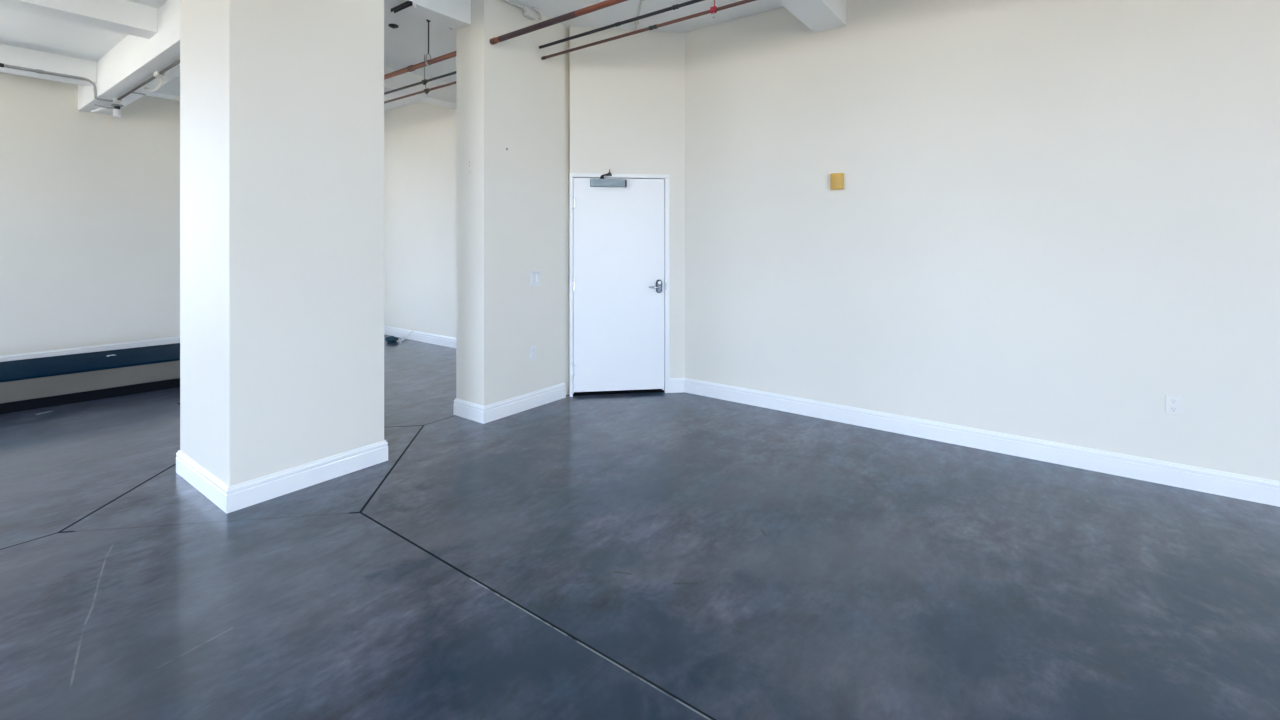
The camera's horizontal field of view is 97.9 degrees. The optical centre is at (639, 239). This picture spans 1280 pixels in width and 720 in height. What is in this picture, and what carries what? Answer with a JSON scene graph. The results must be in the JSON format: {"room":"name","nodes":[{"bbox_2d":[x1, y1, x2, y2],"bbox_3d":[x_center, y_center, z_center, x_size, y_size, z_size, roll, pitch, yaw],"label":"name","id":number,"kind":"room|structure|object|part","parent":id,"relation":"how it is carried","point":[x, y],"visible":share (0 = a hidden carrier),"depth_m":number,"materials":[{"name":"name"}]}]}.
{"room":"empty commercial space","nodes":[
{"label":"empty commercial space","id":0,"kind":"room"},
{"bbox_2d":[0,72,179,355],"bbox_3d":[-10.714,-0.280,2.726,0.200,3.620,17.970,0,0,37],"label":"wall","id":1,"kind":"structure","parent":0,"point":[90,202],"depth_m":7.21,"materials":[{"name":"beige paint"}]},
{"bbox_2d":[0,336,179,361],"bbox_3d":[-10.567,1.459,2.742,0.017,0.142,17.770,0,0,37],"label":"baseboard","id":2,"kind":"structure","parent":1,"relation":"attached to","point":[171,340],"depth_m":7.29,"materials":[{"name":"white paint"}]},
{"bbox_2d":[0,0,783,110],"bbox_3d":[-4.111,-2.165,-2.069,16.520,0.150,18.170,0,0,37],"label":"ceiling","id":3,"kind":"structure","parent":0,"point":[406,45],"depth_m":5.45,"materials":[{"name":"white paint"}]},
{"bbox_2d":[0,44,96,86],"bbox_3d":[-10.786,-1.965,0.822,0.280,0.250,14.430,0,0,37],"label":"ceiling beam","id":4,"kind":"structure","parent":3,"relation":"attached to","point":[9,55],"depth_m":6.23,"materials":[{"name":"white paint"}]},
{"bbox_2d":[0,63,112,101],"bbox_3d":[-7.696,-1.755,4.681,0.062,0.246,4.810,0,0,37],"label":"conduit","id":5,"kind":"object","parent":4,"relation":"attached to","point":[3,65],"visible":1,"depth_m":6.23,"materials":[{"name":"grey metal"}]},
{"bbox_2d":[0,0,157,38],"bbox_3d":[-8.773,-1.980,-0.678,0.280,0.220,14.430,0,0,37],"label":"ceiling beam","id":6,"kind":"structure","parent":3,"relation":"attached to","point":[121,16],"depth_m":4.76,"materials":[{"name":"white paint"}]},
{"bbox_2d":[78,0,179,114],"bbox_3d":[-0.705,-1.880,2.502,16.120,0.420,0.310,0,0,37],"label":"beam","id":7,"kind":"structure","parent":3,"relation":"attached to","point":[134,60],"depth_m":5.69,"materials":[{"name":"white paint"}]},
{"bbox_2d":[91,104,122,117],"bbox_3d":[-6.543,-1.595,6.839,0.310,0.150,0.135,0,0,-30],"label":"spotlight","id":8,"kind":"object","parent":7,"relation":"attached to","point":[116,107],"visible":1,"depth_m":6.85,"materials":[{"name":"white metal"}]},
{"bbox_3d":[-6.631,-1.593,6.824,0.144,0.074,0.032,0,0,-11],"label":"rod","id":9,"kind":"part","parent":8,"relation":"part of","materials":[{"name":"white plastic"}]},
{"bbox_3d":[-6.539,-1.630,6.806,0.186,0.041,0.032,0,0,-44],"label":"arm","id":10,"kind":"part","parent":8,"relation":"part of"},
{"bbox_2d":[113,60,179,102],"bbox_3d":[-4.451,-1.634,5.365,4.290,0.070,0.175,0,0,37],"label":"conduit","id":11,"kind":"object","parent":7,"relation":"attached to","point":[159,74],"visible":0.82,"depth_m":5.81,"materials":[{"name":"grey metal"}]},
{"bbox_2d":[146,77,179,100],"bbox_3d":[-5.384,-1.965,8.071,0.280,0.250,3.030,0,0,37],"label":"ceiling beam","id":12,"kind":"structure","parent":3,"relation":"attached to","point":[170,89],"depth_m":7.09,"materials":[{"name":"white paint"}]},
{"bbox_2d":[388,24,398,28],"bbox_3d":[-2.401,-2.077,5.427,0.091,0.026,0.092,0,0,44],"label":"ceiling plate","id":13,"kind":"object","parent":3,"relation":"attached to","point":[393,26],"visible":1,"depth_m":5.41,"materials":[{"name":"grey metal"}]},
{"bbox_2d":[384,67,455,108],"bbox_3d":[-3.372,-1.965,6.571,0.280,0.250,3.030,0,0,37],"label":"ceiling beam","id":14,"kind":"structure","parent":3,"relation":"attached to","point":[444,96],"depth_m":7.15,"materials":[{"name":"white paint"}]},
{"bbox_2d":[421,54,429,94],"bbox_3d":[-2.421,-1.865,6.291,0.050,0.450,0.073,0,0,37],"label":"hanger","id":15,"kind":"object","parent":3,"relation":"hanging from","point":[422,81],"visible":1,"depth_m":6.28,"materials":[{"name":"black paint"}]},
{"bbox_2d":[384,0,703,94],"bbox_3d":[0.939,-1.785,3.771,15.000,0.034,0.035,0,0,37],"label":"pipe","id":16,"kind":"object","parent":15,"relation":"hanging from","point":[677,6],"visible":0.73,"depth_m":4.71,"materials":[{"name":"black metal"}]},
{"bbox_2d":[384,0,470,29],"bbox_3d":[-1.888,-1.965,4.335,0.208,0.250,1.215,0,0,37],"label":"ceiling beam","id":17,"kind":"structure","parent":3,"relation":"attached to","point":[455,14],"depth_m":4.59,"materials":[{"name":"white paint"}]},
{"bbox_2d":[391,1,415,12],"bbox_3d":[-1.855,-1.825,4.389,0.260,0.030,0.085,0,0,37],"label":"channel","id":18,"kind":"object","parent":17,"relation":"attached to","point":[406,4],"visible":1,"depth_m":4.35,"materials":[{"name":"grey metal"}]},
{"bbox_2d":[425,19,431,65],"bbox_3d":[-2.004,-1.872,5.278,0.044,0.436,0.057,0,0,9],"label":"hanger","id":19,"kind":"object","parent":3,"relation":"hanging from","point":[428,21],"visible":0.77,"depth_m":5.27,"materials":[{"name":"grey metal"}]},
{"bbox_3d":[-2.004,-1.927,5.278,0.013,0.325,0.012,0,0,37],"label":"rod","id":20,"kind":"part","parent":19,"relation":"part of","materials":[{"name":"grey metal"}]},
{"bbox_2d":[384,0,627,79],"bbox_3d":[0.611,-1.680,3.330,15.000,0.056,0.057,0,0,37],"label":"pipe","id":21,"kind":"object","parent":19,"relation":"hanging from","point":[607,3],"visible":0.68,"depth_m":4.43,"materials":[{"name":"brown metal"}]},
{"bbox_2d":[503,0,541,19],"bbox_3d":[-1.174,-2.045,4.754,0.095,0.087,0.841,0,0,37],"label":"conduit","id":22,"kind":"object","parent":3,"relation":"attached to","point":[528,12],"visible":1,"depth_m":4.98,"materials":[{"name":"white metal"}]},
{"bbox_2d":[634,0,644,30],"bbox_3d":[0.011,-2.078,4.890,0.042,0.025,1.317,0,0,-5],"label":"conduit","id":23,"kind":"object","parent":3,"relation":"attached to","point":[641,1],"visible":0.92,"depth_m":5.09,"materials":[{"name":"grey metal"}]},
{"bbox_2d":[710,0,716,17],"bbox_3d":[0.542,-1.863,4.100,0.048,0.453,0.043,0,0,37],"label":"hanger","id":24,"kind":"object","parent":3,"relation":"hanging from","point":[712,9],"visible":1,"depth_m":4.09,"materials":[{"name":"red metal"}]},
{"bbox_2d":[384,0,755,103],"bbox_3d":[0.955,-1.690,3.793,15.000,0.032,0.033,0,0,37],"label":"pipe","id":25,"kind":"object","parent":24,"relation":"hanging from","point":[655,26],"visible":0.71,"depth_m":4.57,"materials":[{"name":"brown metal"}]},
{"bbox_2d":[777,0,846,32],"bbox_3d":[0.715,-1.940,3.526,0.277,0.300,3.030,0,0,37],"label":"ceiling beam","id":26,"kind":"structure","parent":3,"relation":"attached to","point":[817,15],"depth_m":4.44,"materials":[{"name":"white paint"}]},
{"bbox_2d":[456,0,569,405],"bbox_3d":[-0.916,-0.280,5.499,0.380,3.620,1.815,0,0,37],"label":"column","id":27,"kind":"structure","parent":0,"point":[512,210],"depth_m":4.88,"materials":[{"name":"beige paint"}]},
{"bbox_2d":[467,160,471,173],"bbox_3d":[-1.458,-0.625,4.767,0.070,0.116,0.006,0,0,37],"label":"wall plate","id":28,"kind":"object","parent":27,"relation":"attached to","point":[469,162],"visible":1,"depth_m":4.77,"materials":[{"name":"beige paint"}]},
{"bbox_2d":[454,383,565,423],"bbox_3d":[-0.921,1.459,5.492,0.414,0.142,1.832,0,0,37],"label":"baseboard","id":29,"kind":"structure","parent":27,"relation":"attached to","point":[465,409],"depth_m":4.86,"materials":[{"name":"white paint"}]},
{"bbox_2d":[530,346,535,359],"bbox_3d":[-0.976,1.030,5.092,0.010,0.120,0.076,0,0,37],"label":"wall outlet","id":30,"kind":"object","parent":27,"relation":"attached to","point":[532,348],"visible":1,"depth_m":5.08,"materials":[{"name":"white plastic"}]},
{"bbox_2d":[530,271,539,285],"bbox_3d":[-0.960,0.354,5.113,0.011,0.138,0.122,0,0,37],"label":"light switch","id":31,"kind":"object","parent":27,"relation":"attached to","point":[534,275],"visible":1,"depth_m":5.11,"materials":[{"name":"white plastic"}]},
{"bbox_2d":[570,26,684,377],"bbox_3d":[-0.125,-0.280,5.583,1.152,3.620,0.110,0,0,-8],"label":"wall","id":32,"kind":"structure","parent":0,"point":[627,94],"depth_m":5.54,"materials":[{"name":"beige paint"}]},
{"bbox_2d":[569,169,669,396],"bbox_3d":[-0.195,0.424,5.508,0.995,2.212,0.238,0,0,-8],"label":"door","id":33,"kind":"structure","parent":32,"relation":"in","point":[619,224],"depth_m":5.52,"materials":[{"name":"white paint"}]},
{"bbox_3d":[-0.328,-0.639,5.426,0.115,0.086,0.114,0,0,-8],"label":"closer arm","id":34,"kind":"part","parent":33,"relation":"part of","materials":[{"name":"grey metal"}]},
{"bbox_2d":[0,335,1279,719],"bbox_3d":[-4.111,1.590,-2.069,16.520,0.120,18.170,0,0,37],"label":"floor","id":35,"kind":"structure","parent":0,"point":[655,555],"depth_m":2.54,"materials":[{"name":"concrete"}]},
{"bbox_2d":[0,343,179,413],"bbox_3d":[-6.514,1.374,4.628,1.102,0.312,5.510,0,0,43],"label":"bench","id":36,"kind":"object","parent":35,"relation":"on","point":[35,383],"visible":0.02,"depth_m":5.38,"materials":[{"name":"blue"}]},
{"bbox_3d":[-6.128,1.333,4.272,0.032,0.186,5.500,0,0,43],"label":"panel","id":37,"kind":"part","parent":36,"relation":"part of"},
{"bbox_2d":[180,0,383,485],"bbox_3d":[-2.404,-0.070,3.770,0.900,3.200,0.907,0,0,37],"label":"pillar","id":38,"kind":"structure","parent":35,"relation":"on","point":[282,101],"depth_m":3.43,"materials":[{"name":"beige paint"}]},
{"bbox_2d":[176,440,387,513],"bbox_3d":[-2.404,1.459,3.770,0.934,0.142,0.941,0,0,37],"label":"baseboard","id":39,"kind":"structure","parent":38,"relation":"attached to","point":[228,499],"depth_m":3.41,"materials":[{"name":"white paint"}]},
{"bbox_2d":[385,336,397,341],"bbox_3d":[-3.729,1.485,8.372,0.182,0.090,0.209,0,0,-23],"label":"crumpled cloth","id":40,"kind":"object","parent":35,"relation":"on","point":[390,338],"visible":1,"depth_m":8.31,"materials":[{"name":"fabric"}]},
{"bbox_2d":[384,0,1279,480],"bbox_3d":[1.258,-0.280,5.136,16.520,3.620,0.200,0,0,37],"label":"wall","id":41,"kind":"structure","parent":0,"point":[1052,220],"depth_m":4.06,"materials":[{"name":"beige paint"}]},
{"bbox_2d":[384,326,455,347],"bbox_3d":[-2.901,1.459,8.099,5.910,0.142,0.017,0,0,37],"label":"baseboard","id":42,"kind":"structure","parent":41,"relation":"attached to","point":[441,340],"depth_m":8.38,"materials":[{"name":"white paint"}]},
{"bbox_2d":[830,172,844,190],"bbox_3d":[1.656,-0.492,4.679,0.120,0.152,0.058,0,0,37],"label":"alarm box","id":43,"kind":"object","parent":41,"relation":"attached to","point":[837,180],"visible":1,"depth_m":4.66,"materials":[{"name":"yellow plastic"}]},
{"bbox_2d":[670,378,1279,506],"bbox_3d":[3.976,1.459,2.910,9.101,0.142,0.123,0,0,37],"label":"baseboard","id":44,"kind":"structure","parent":41,"relation":"attached to","point":[1244,487],"depth_m":3.94,"materials":[{"name":"white paint"}]},
{"bbox_2d":[1165,394,1181,414],"bbox_3d":[3.322,1.025,3.467,0.076,0.120,0.010,0,0,37],"label":"wall outlet","id":45,"kind":"object","parent":41,"relation":"attached to","point":[1173,403],"visible":1,"depth_m":3.46,"materials":[{"name":"white plastic"}]},
{"bbox_2d":[1170,406,1176,411],"bbox_3d":[3.321,1.051,3.466,0.033,0.033,0.005,0,0,37],"label":"socket","id":46,"kind":"object","parent":45,"relation":"attached to","point":[1172,408],"depth_m":3.46,"materials":[{"name":"grey plastic"}]},
{"bbox_2d":[1170,398,1176,402],"bbox_3d":[3.321,0.999,3.466,0.033,0.033,0.005,0,0,37],"label":"socket","id":47,"kind":"object","parent":45,"relation":"attached to","point":[1172,400],"depth_m":3.46,"materials":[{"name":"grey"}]}
]}

